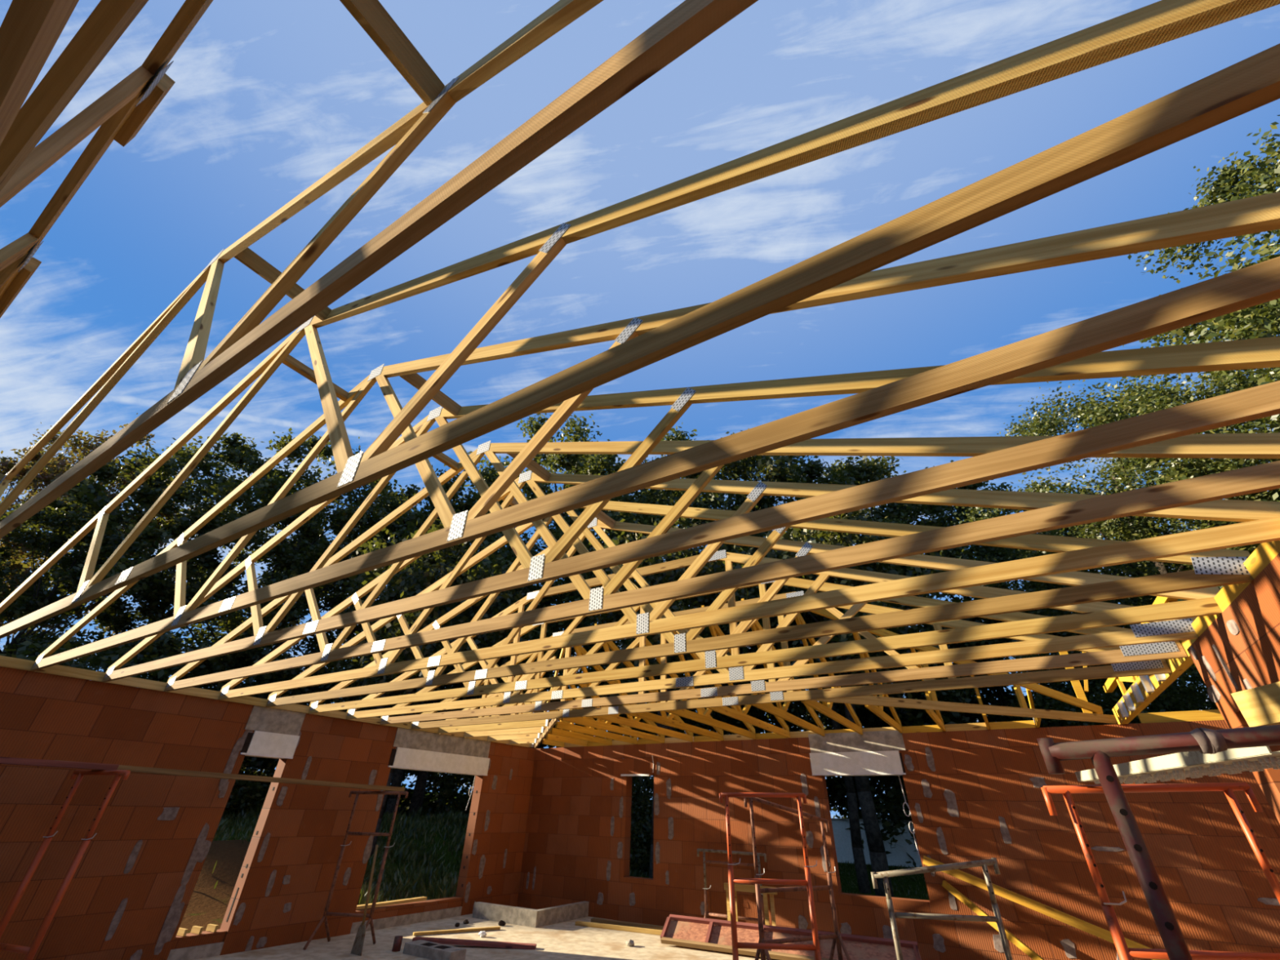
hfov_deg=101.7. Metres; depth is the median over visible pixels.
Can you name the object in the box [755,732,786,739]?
wall plate
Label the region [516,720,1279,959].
wall
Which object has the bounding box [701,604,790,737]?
truss
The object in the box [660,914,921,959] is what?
panel
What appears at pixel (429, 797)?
tree
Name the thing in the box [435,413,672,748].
tree
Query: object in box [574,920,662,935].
board
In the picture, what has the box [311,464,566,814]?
tree
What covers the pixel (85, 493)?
tree
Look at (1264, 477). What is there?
roof truss
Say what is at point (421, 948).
concrete block
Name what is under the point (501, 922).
rubble
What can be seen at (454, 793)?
bush
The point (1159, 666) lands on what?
truss
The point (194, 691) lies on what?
wooden board
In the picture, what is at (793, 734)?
wall plate
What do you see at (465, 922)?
rubble
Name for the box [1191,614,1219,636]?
wall plate
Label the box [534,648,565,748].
rafter
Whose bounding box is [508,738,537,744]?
truss
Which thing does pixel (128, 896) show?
wall
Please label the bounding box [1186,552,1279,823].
wall
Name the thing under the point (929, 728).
wall plate
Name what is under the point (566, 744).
wall
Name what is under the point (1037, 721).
truss
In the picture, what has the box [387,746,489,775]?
lintel
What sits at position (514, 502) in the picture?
board
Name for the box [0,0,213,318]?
truss
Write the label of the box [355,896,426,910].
board
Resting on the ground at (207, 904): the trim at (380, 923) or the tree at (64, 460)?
the tree at (64, 460)
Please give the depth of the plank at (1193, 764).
2.05 m
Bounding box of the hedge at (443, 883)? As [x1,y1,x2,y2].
[212,806,648,905]
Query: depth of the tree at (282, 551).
26.56 m
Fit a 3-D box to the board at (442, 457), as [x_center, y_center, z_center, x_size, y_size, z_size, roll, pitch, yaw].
[-1.978,-0.262,5.013,0.066,0.100,0.561,-17,-37,27]
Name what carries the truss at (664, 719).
on the wall at (972, 795)
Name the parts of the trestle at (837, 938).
post, leg, post, leg, post, leg, post, leg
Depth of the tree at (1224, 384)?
13.93 m
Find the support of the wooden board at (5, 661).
on the wall at (128, 896)
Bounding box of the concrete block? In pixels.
[402,939,466,959]
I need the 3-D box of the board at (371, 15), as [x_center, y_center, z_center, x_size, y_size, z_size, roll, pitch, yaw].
[-0.869,-1.492,1.638,0.066,0.100,0.569,-17,-37,27]
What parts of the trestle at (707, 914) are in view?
post, post, post, post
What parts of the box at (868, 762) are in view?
rail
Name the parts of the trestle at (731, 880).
post, post, leg, post, post, leg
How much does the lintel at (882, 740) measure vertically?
0.274 m
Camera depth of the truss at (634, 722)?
8.23 m
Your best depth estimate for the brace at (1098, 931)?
6.24 m
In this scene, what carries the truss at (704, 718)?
on the wall at (972, 795)
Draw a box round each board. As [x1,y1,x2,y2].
[0,473,4,481]
[0,655,35,671]
[34,664,106,681]
[106,676,167,691]
[166,687,221,699]
[220,696,268,706]
[234,247,331,320]
[267,703,310,713]
[281,355,348,401]
[309,711,347,719]
[339,0,444,106]
[346,716,381,724]
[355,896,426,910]
[383,722,412,728]
[399,373,461,415]
[412,727,439,733]
[412,936,536,949]
[413,926,500,935]
[432,452,458,471]
[502,494,518,506]
[507,453,551,481]
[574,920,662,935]
[583,508,616,528]
[591,917,663,929]
[1231,681,1279,726]
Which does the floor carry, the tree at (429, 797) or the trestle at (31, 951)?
the trestle at (31, 951)
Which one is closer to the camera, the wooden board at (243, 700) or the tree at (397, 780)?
the wooden board at (243, 700)
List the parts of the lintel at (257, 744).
rail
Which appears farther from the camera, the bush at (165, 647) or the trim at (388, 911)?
the bush at (165, 647)
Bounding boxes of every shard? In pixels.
[176,927,187,936]
[190,925,203,933]
[205,924,218,932]
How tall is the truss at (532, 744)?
0.120 m
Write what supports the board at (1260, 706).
on the trestle at (1100, 752)
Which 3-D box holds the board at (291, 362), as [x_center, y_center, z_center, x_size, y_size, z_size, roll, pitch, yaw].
[-2.601,-0.823,4.162,0.066,0.100,0.549,-17,-37,27]
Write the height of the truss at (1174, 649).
1.300 m
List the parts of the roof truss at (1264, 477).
nail plate, nail plate, nail plate, nail plate, nail plate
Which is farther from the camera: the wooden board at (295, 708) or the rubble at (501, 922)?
the rubble at (501, 922)
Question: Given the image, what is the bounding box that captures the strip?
[620,773,650,776]
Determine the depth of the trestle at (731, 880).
5.09 m
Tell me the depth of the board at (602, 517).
6.05 m
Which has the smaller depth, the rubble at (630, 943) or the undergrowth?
the rubble at (630, 943)
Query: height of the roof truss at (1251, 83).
1.936 m
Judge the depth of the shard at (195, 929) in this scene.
6.12 m
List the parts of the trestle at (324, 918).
leg, leg, post, post, leg, leg, post, post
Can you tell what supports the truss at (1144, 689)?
on the wall at (1239, 651)
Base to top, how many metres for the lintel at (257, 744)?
0.290 m
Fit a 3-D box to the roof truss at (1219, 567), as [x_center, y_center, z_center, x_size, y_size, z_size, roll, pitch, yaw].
[-0.865,1.002,5.470,10.080,1.936,0.039,-17,-37,27]
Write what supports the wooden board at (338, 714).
on the wall at (128, 896)
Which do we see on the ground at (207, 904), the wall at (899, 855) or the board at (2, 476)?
the wall at (899, 855)
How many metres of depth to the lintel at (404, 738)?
9.33 m
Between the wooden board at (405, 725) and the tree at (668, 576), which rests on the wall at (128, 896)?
the wooden board at (405, 725)
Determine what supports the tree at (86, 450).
on the ground at (207, 904)
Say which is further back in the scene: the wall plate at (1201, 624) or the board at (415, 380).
the board at (415, 380)
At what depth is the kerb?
8.47 m
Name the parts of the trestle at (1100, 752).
post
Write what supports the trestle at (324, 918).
on the floor
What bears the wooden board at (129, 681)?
on the wall at (128, 896)
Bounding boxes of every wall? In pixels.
[0,666,535,959]
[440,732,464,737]
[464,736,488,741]
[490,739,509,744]
[511,743,528,747]
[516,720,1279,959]
[564,742,584,747]
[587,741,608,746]
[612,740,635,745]
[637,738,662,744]
[831,817,922,867]
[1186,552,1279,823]
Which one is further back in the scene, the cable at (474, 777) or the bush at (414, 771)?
the bush at (414, 771)
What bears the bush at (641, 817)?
on the ground at (207, 904)
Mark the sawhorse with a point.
(740, 887)
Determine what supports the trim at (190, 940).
attached to the wall at (128, 896)
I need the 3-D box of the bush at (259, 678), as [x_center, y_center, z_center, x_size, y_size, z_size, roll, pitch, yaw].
[-20.182,11.665,24.446,10.351,7.561,11.270,-13,-35,21]
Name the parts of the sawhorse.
leg, leg, rail, leg, leg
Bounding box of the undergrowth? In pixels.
[220,789,470,822]
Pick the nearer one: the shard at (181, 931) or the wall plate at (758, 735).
the shard at (181, 931)
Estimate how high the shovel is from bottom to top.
1.101 m
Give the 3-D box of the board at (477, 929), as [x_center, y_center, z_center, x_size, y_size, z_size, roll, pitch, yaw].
[-2.667,6.607,7.630,1.253,0.030,0.060,18,-36,-24]
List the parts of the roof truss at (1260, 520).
nail plate, nail plate, nail plate, nail plate, nail plate, nail plate, nail plate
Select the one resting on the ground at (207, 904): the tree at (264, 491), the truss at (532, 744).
the tree at (264, 491)
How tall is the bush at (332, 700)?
7.813 m
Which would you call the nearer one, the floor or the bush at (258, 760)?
the floor
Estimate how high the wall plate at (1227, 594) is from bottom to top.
0.094 m
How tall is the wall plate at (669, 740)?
0.092 m
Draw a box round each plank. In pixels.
[0,756,119,770]
[55,760,404,791]
[1075,746,1279,784]
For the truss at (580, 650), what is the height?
1.248 m
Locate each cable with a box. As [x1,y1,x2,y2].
[465,777,475,810]
[898,775,919,855]
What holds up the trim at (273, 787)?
attached to the wall at (128, 896)
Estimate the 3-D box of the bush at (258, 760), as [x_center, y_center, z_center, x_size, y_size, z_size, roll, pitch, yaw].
[-19.880,14.267,26.625,6.211,4.536,6.762,5,-33,-5]
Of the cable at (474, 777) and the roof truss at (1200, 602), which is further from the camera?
the cable at (474, 777)
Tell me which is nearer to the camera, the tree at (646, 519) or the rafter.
the rafter
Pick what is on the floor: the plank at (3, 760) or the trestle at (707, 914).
the trestle at (707, 914)
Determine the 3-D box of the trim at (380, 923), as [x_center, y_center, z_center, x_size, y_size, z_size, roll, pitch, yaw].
[-3.652,6.873,8.163,0.200,0.120,2.040,-17,-37,27]
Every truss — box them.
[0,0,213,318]
[0,0,758,538]
[0,0,1279,639]
[29,191,1279,671]
[102,336,1279,682]
[164,432,1279,691]
[217,470,1279,700]
[266,501,1253,706]
[308,517,1222,713]
[346,549,1198,719]
[379,577,1187,724]
[410,591,1171,729]
[438,656,555,733]
[463,688,545,737]
[487,711,541,741]
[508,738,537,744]
[528,742,534,747]
[542,726,564,746]
[546,710,587,746]
[550,688,612,745]
[555,668,637,744]
[560,645,664,742]
[589,623,693,742]
[624,637,724,740]
[665,631,755,739]
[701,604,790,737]
[741,598,825,736]
[795,613,862,734]
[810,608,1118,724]
[852,631,902,733]
[910,648,946,731]
[970,675,990,729]
[1026,688,1040,727]
[1059,651,1092,713]
[1102,595,1195,724]
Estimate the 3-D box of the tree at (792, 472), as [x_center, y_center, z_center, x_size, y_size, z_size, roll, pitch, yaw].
[6.716,6.593,26.411,14.174,21.510,15.319,10,-33,-12]
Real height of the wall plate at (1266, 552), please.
0.094 m
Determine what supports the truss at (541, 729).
on the wall at (128, 896)
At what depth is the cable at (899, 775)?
7.49 m
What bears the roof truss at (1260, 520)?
on the wall at (128, 896)
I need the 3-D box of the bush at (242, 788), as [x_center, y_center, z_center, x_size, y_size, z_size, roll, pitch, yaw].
[-16.384,10.908,20.114,6.762,4.536,6.211,6,-33,-7]
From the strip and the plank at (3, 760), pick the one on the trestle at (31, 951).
the plank at (3, 760)
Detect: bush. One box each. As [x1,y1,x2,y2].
[0,626,286,705]
[146,654,339,795]
[223,705,279,817]
[240,757,276,799]
[258,684,442,805]
[385,768,430,812]
[425,773,475,815]
[548,693,731,838]
[629,776,653,875]
[723,711,906,819]
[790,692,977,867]
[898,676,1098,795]
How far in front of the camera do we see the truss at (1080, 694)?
7.01 m
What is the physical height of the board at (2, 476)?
0.100 m
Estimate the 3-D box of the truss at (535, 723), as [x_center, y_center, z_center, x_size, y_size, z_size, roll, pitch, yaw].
[-2.526,3.756,9.047,2.572,1.076,0.049,-17,-37,27]
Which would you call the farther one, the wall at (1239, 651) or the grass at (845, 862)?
the grass at (845, 862)
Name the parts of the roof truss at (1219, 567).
nail plate, nail plate, nail plate, nail plate, nail plate, nail plate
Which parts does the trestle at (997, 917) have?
post, post, post, post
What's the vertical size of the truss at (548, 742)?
0.390 m
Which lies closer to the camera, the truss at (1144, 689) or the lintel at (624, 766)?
the truss at (1144, 689)
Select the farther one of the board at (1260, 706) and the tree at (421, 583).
the tree at (421, 583)
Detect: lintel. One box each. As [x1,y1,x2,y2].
[244,705,306,735]
[393,727,490,758]
[616,757,657,773]
[808,730,905,752]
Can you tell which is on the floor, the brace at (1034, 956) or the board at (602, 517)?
the brace at (1034, 956)
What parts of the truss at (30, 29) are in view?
nail plate, post, nail plate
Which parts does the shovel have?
blade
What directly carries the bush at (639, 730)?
on the ground at (207, 904)
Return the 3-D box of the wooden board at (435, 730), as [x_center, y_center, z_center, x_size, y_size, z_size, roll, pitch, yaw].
[-3.763,4.373,9.159,0.034,0.094,0.559,-17,-37,27]
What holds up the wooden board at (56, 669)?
on the wall at (128, 896)
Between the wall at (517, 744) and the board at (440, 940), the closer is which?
the board at (440, 940)
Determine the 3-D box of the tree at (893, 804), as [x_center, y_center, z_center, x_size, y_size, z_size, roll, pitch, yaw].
[11.676,12.926,22.816,10.696,7.813,11.646,-6,-33,11]
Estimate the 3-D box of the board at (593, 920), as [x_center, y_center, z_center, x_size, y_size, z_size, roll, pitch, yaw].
[-0.110,7.095,8.302,1.506,0.045,0.100,-14,-36,22]
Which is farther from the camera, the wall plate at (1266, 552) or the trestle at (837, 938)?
the trestle at (837, 938)
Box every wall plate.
[664,737,690,742]
[693,735,721,742]
[723,733,753,740]
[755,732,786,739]
[789,730,816,737]
[824,728,855,733]
[862,727,896,731]
[902,724,942,733]
[944,722,987,731]
[988,720,1035,729]
[1137,709,1224,723]
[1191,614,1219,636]
[1213,582,1250,612]
[1243,540,1279,578]
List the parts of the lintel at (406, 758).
rail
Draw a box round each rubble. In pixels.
[462,919,469,924]
[478,930,487,937]
[497,920,506,925]
[626,939,634,946]
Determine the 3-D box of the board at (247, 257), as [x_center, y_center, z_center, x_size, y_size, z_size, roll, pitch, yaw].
[-2.334,-1.284,3.429,0.066,0.100,0.573,-17,-37,27]
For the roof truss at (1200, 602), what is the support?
on the wall at (128, 896)
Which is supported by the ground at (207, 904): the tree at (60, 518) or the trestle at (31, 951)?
the tree at (60, 518)
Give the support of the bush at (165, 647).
on the ground at (207, 904)
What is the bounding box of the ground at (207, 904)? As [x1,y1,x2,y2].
[179,791,929,933]
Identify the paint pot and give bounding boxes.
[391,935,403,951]
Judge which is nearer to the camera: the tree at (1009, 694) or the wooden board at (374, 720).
the wooden board at (374, 720)
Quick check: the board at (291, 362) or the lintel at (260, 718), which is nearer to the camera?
the board at (291, 362)
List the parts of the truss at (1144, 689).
post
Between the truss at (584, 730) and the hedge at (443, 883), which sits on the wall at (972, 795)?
the truss at (584, 730)
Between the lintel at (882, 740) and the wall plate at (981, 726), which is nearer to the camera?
the wall plate at (981, 726)
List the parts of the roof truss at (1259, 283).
nail plate, nail plate, nail plate, nail plate, nail plate, nail plate, nail plate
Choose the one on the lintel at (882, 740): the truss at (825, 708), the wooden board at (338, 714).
the truss at (825, 708)
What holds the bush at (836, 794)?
on the ground at (207, 904)
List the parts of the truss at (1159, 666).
nail plate, post, nail plate, post, nail plate, nail plate, post, nail plate, nail plate, post, nail plate, post, nail plate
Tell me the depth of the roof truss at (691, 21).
1.60 m
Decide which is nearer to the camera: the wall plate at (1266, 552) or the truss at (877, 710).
the wall plate at (1266, 552)
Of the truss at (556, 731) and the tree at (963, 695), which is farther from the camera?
the tree at (963, 695)
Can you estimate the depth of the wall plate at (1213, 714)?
6.51 m
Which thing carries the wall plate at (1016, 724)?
on the wall at (972, 795)
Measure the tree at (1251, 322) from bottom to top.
16.098 m
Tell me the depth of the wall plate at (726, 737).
9.17 m
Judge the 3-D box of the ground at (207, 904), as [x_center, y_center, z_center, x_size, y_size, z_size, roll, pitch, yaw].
[9.884,12.672,19.080,130.000,3.370,110.000,-17,-37,27]
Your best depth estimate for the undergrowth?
22.11 m
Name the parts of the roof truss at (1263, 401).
nail plate, nail plate, nail plate, nail plate, nail plate, nail plate, nail plate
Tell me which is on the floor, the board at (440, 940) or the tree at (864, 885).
the board at (440, 940)
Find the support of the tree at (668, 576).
on the ground at (207, 904)
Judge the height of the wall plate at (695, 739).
0.092 m
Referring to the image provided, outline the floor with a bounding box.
[195,906,779,959]
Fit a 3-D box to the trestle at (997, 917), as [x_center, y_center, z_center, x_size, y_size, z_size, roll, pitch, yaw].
[2.939,4.336,4.947,1.252,1.241,0.549,-1,-33,4]
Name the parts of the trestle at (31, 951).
post, post, post, post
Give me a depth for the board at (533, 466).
5.20 m
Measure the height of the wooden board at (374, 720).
0.094 m
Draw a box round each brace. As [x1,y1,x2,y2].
[923,855,1165,959]
[942,880,1044,959]
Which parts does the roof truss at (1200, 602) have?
nail plate, nail plate, nail plate, nail plate, nail plate, nail plate, nail plate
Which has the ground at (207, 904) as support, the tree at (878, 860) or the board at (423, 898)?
the tree at (878, 860)
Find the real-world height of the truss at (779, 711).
1.301 m
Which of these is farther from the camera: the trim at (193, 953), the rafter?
the rafter
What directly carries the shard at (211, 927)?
on the trim at (190, 940)
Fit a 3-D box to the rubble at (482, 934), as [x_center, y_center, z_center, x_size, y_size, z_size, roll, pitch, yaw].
[-2.236,6.472,7.413,0.102,0.074,0.108,-8,-34,14]
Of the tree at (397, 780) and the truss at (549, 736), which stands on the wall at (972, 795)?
the truss at (549, 736)
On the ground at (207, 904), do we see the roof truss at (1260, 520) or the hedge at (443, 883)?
the hedge at (443, 883)
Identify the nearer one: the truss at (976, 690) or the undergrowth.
the truss at (976, 690)
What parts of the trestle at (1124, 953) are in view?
post, post, post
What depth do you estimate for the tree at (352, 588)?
22.40 m
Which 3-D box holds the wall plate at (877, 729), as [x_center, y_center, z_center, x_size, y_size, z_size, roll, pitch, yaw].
[3.751,3.902,8.095,0.539,0.092,0.034,-17,-37,27]
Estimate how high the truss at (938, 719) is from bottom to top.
0.858 m
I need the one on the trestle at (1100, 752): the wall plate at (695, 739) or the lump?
the lump
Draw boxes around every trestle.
[0,769,130,959]
[302,791,408,950]
[697,848,766,924]
[719,792,821,959]
[743,797,850,959]
[871,857,1013,959]
[1036,724,1279,959]
[1040,782,1279,959]
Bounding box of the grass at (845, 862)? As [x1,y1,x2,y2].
[643,861,928,899]
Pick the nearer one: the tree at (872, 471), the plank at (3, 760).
the plank at (3, 760)
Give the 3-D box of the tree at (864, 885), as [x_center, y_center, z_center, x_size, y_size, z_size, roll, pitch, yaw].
[6.305,6.338,16.558,6.932,11.355,7.548,15,-35,-20]
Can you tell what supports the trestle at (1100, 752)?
on the floor
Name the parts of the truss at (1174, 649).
nail plate, nail plate, post, nail plate, post, nail plate, nail plate, post, nail plate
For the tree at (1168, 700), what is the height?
15.375 m
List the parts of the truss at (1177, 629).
nail plate, nail plate, post, nail plate, nail plate, nail plate, nail plate, post, nail plate, nail plate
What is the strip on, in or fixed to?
attached to the wall at (972, 795)
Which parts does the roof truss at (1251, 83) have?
nail plate, nail plate, nail plate, nail plate, nail plate, nail plate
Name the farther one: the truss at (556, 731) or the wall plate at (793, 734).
the truss at (556, 731)
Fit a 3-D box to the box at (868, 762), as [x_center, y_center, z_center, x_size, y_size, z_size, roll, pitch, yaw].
[3.378,4.424,8.115,1.370,0.315,0.216,-17,-37,27]
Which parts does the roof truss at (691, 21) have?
nail plate, nail plate, nail plate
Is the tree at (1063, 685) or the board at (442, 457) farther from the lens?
the tree at (1063, 685)
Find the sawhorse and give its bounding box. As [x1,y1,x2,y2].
[724,882,777,925]
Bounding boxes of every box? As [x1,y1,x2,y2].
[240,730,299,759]
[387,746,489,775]
[808,750,906,776]
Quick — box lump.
[1189,727,1227,754]
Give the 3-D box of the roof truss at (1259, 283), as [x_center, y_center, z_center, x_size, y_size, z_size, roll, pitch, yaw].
[-2.117,-0.125,3.760,10.080,1.936,0.039,-17,-37,27]
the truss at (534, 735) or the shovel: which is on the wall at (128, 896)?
the truss at (534, 735)
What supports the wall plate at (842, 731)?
on the lintel at (882, 740)
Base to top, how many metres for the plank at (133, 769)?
0.108 m
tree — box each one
[0,413,203,657]
[0,422,116,648]
[0,432,331,688]
[0,494,175,666]
[77,427,424,703]
[234,484,465,763]
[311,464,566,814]
[335,558,468,724]
[342,519,533,856]
[373,600,477,815]
[387,688,490,814]
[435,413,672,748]
[534,422,780,786]
[556,516,782,878]
[631,428,917,804]
[709,506,995,897]
[718,528,968,893]
[774,456,1020,729]
[862,459,1142,729]
[949,376,1274,725]
[996,479,1217,723]
[1029,308,1279,710]
[1123,115,1279,502]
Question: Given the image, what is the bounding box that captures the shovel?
[351,844,377,955]
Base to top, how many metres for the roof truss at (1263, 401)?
1.936 m
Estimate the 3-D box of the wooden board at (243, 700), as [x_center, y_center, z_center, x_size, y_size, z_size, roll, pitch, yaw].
[-5.327,2.965,7.021,0.034,0.094,0.559,-17,-37,27]
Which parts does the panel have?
rail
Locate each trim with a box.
[167,942,224,959]
[171,928,226,949]
[226,786,477,921]
[350,906,462,933]
[352,896,462,922]
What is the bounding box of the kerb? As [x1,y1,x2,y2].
[472,901,589,927]
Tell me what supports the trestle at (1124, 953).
on the floor

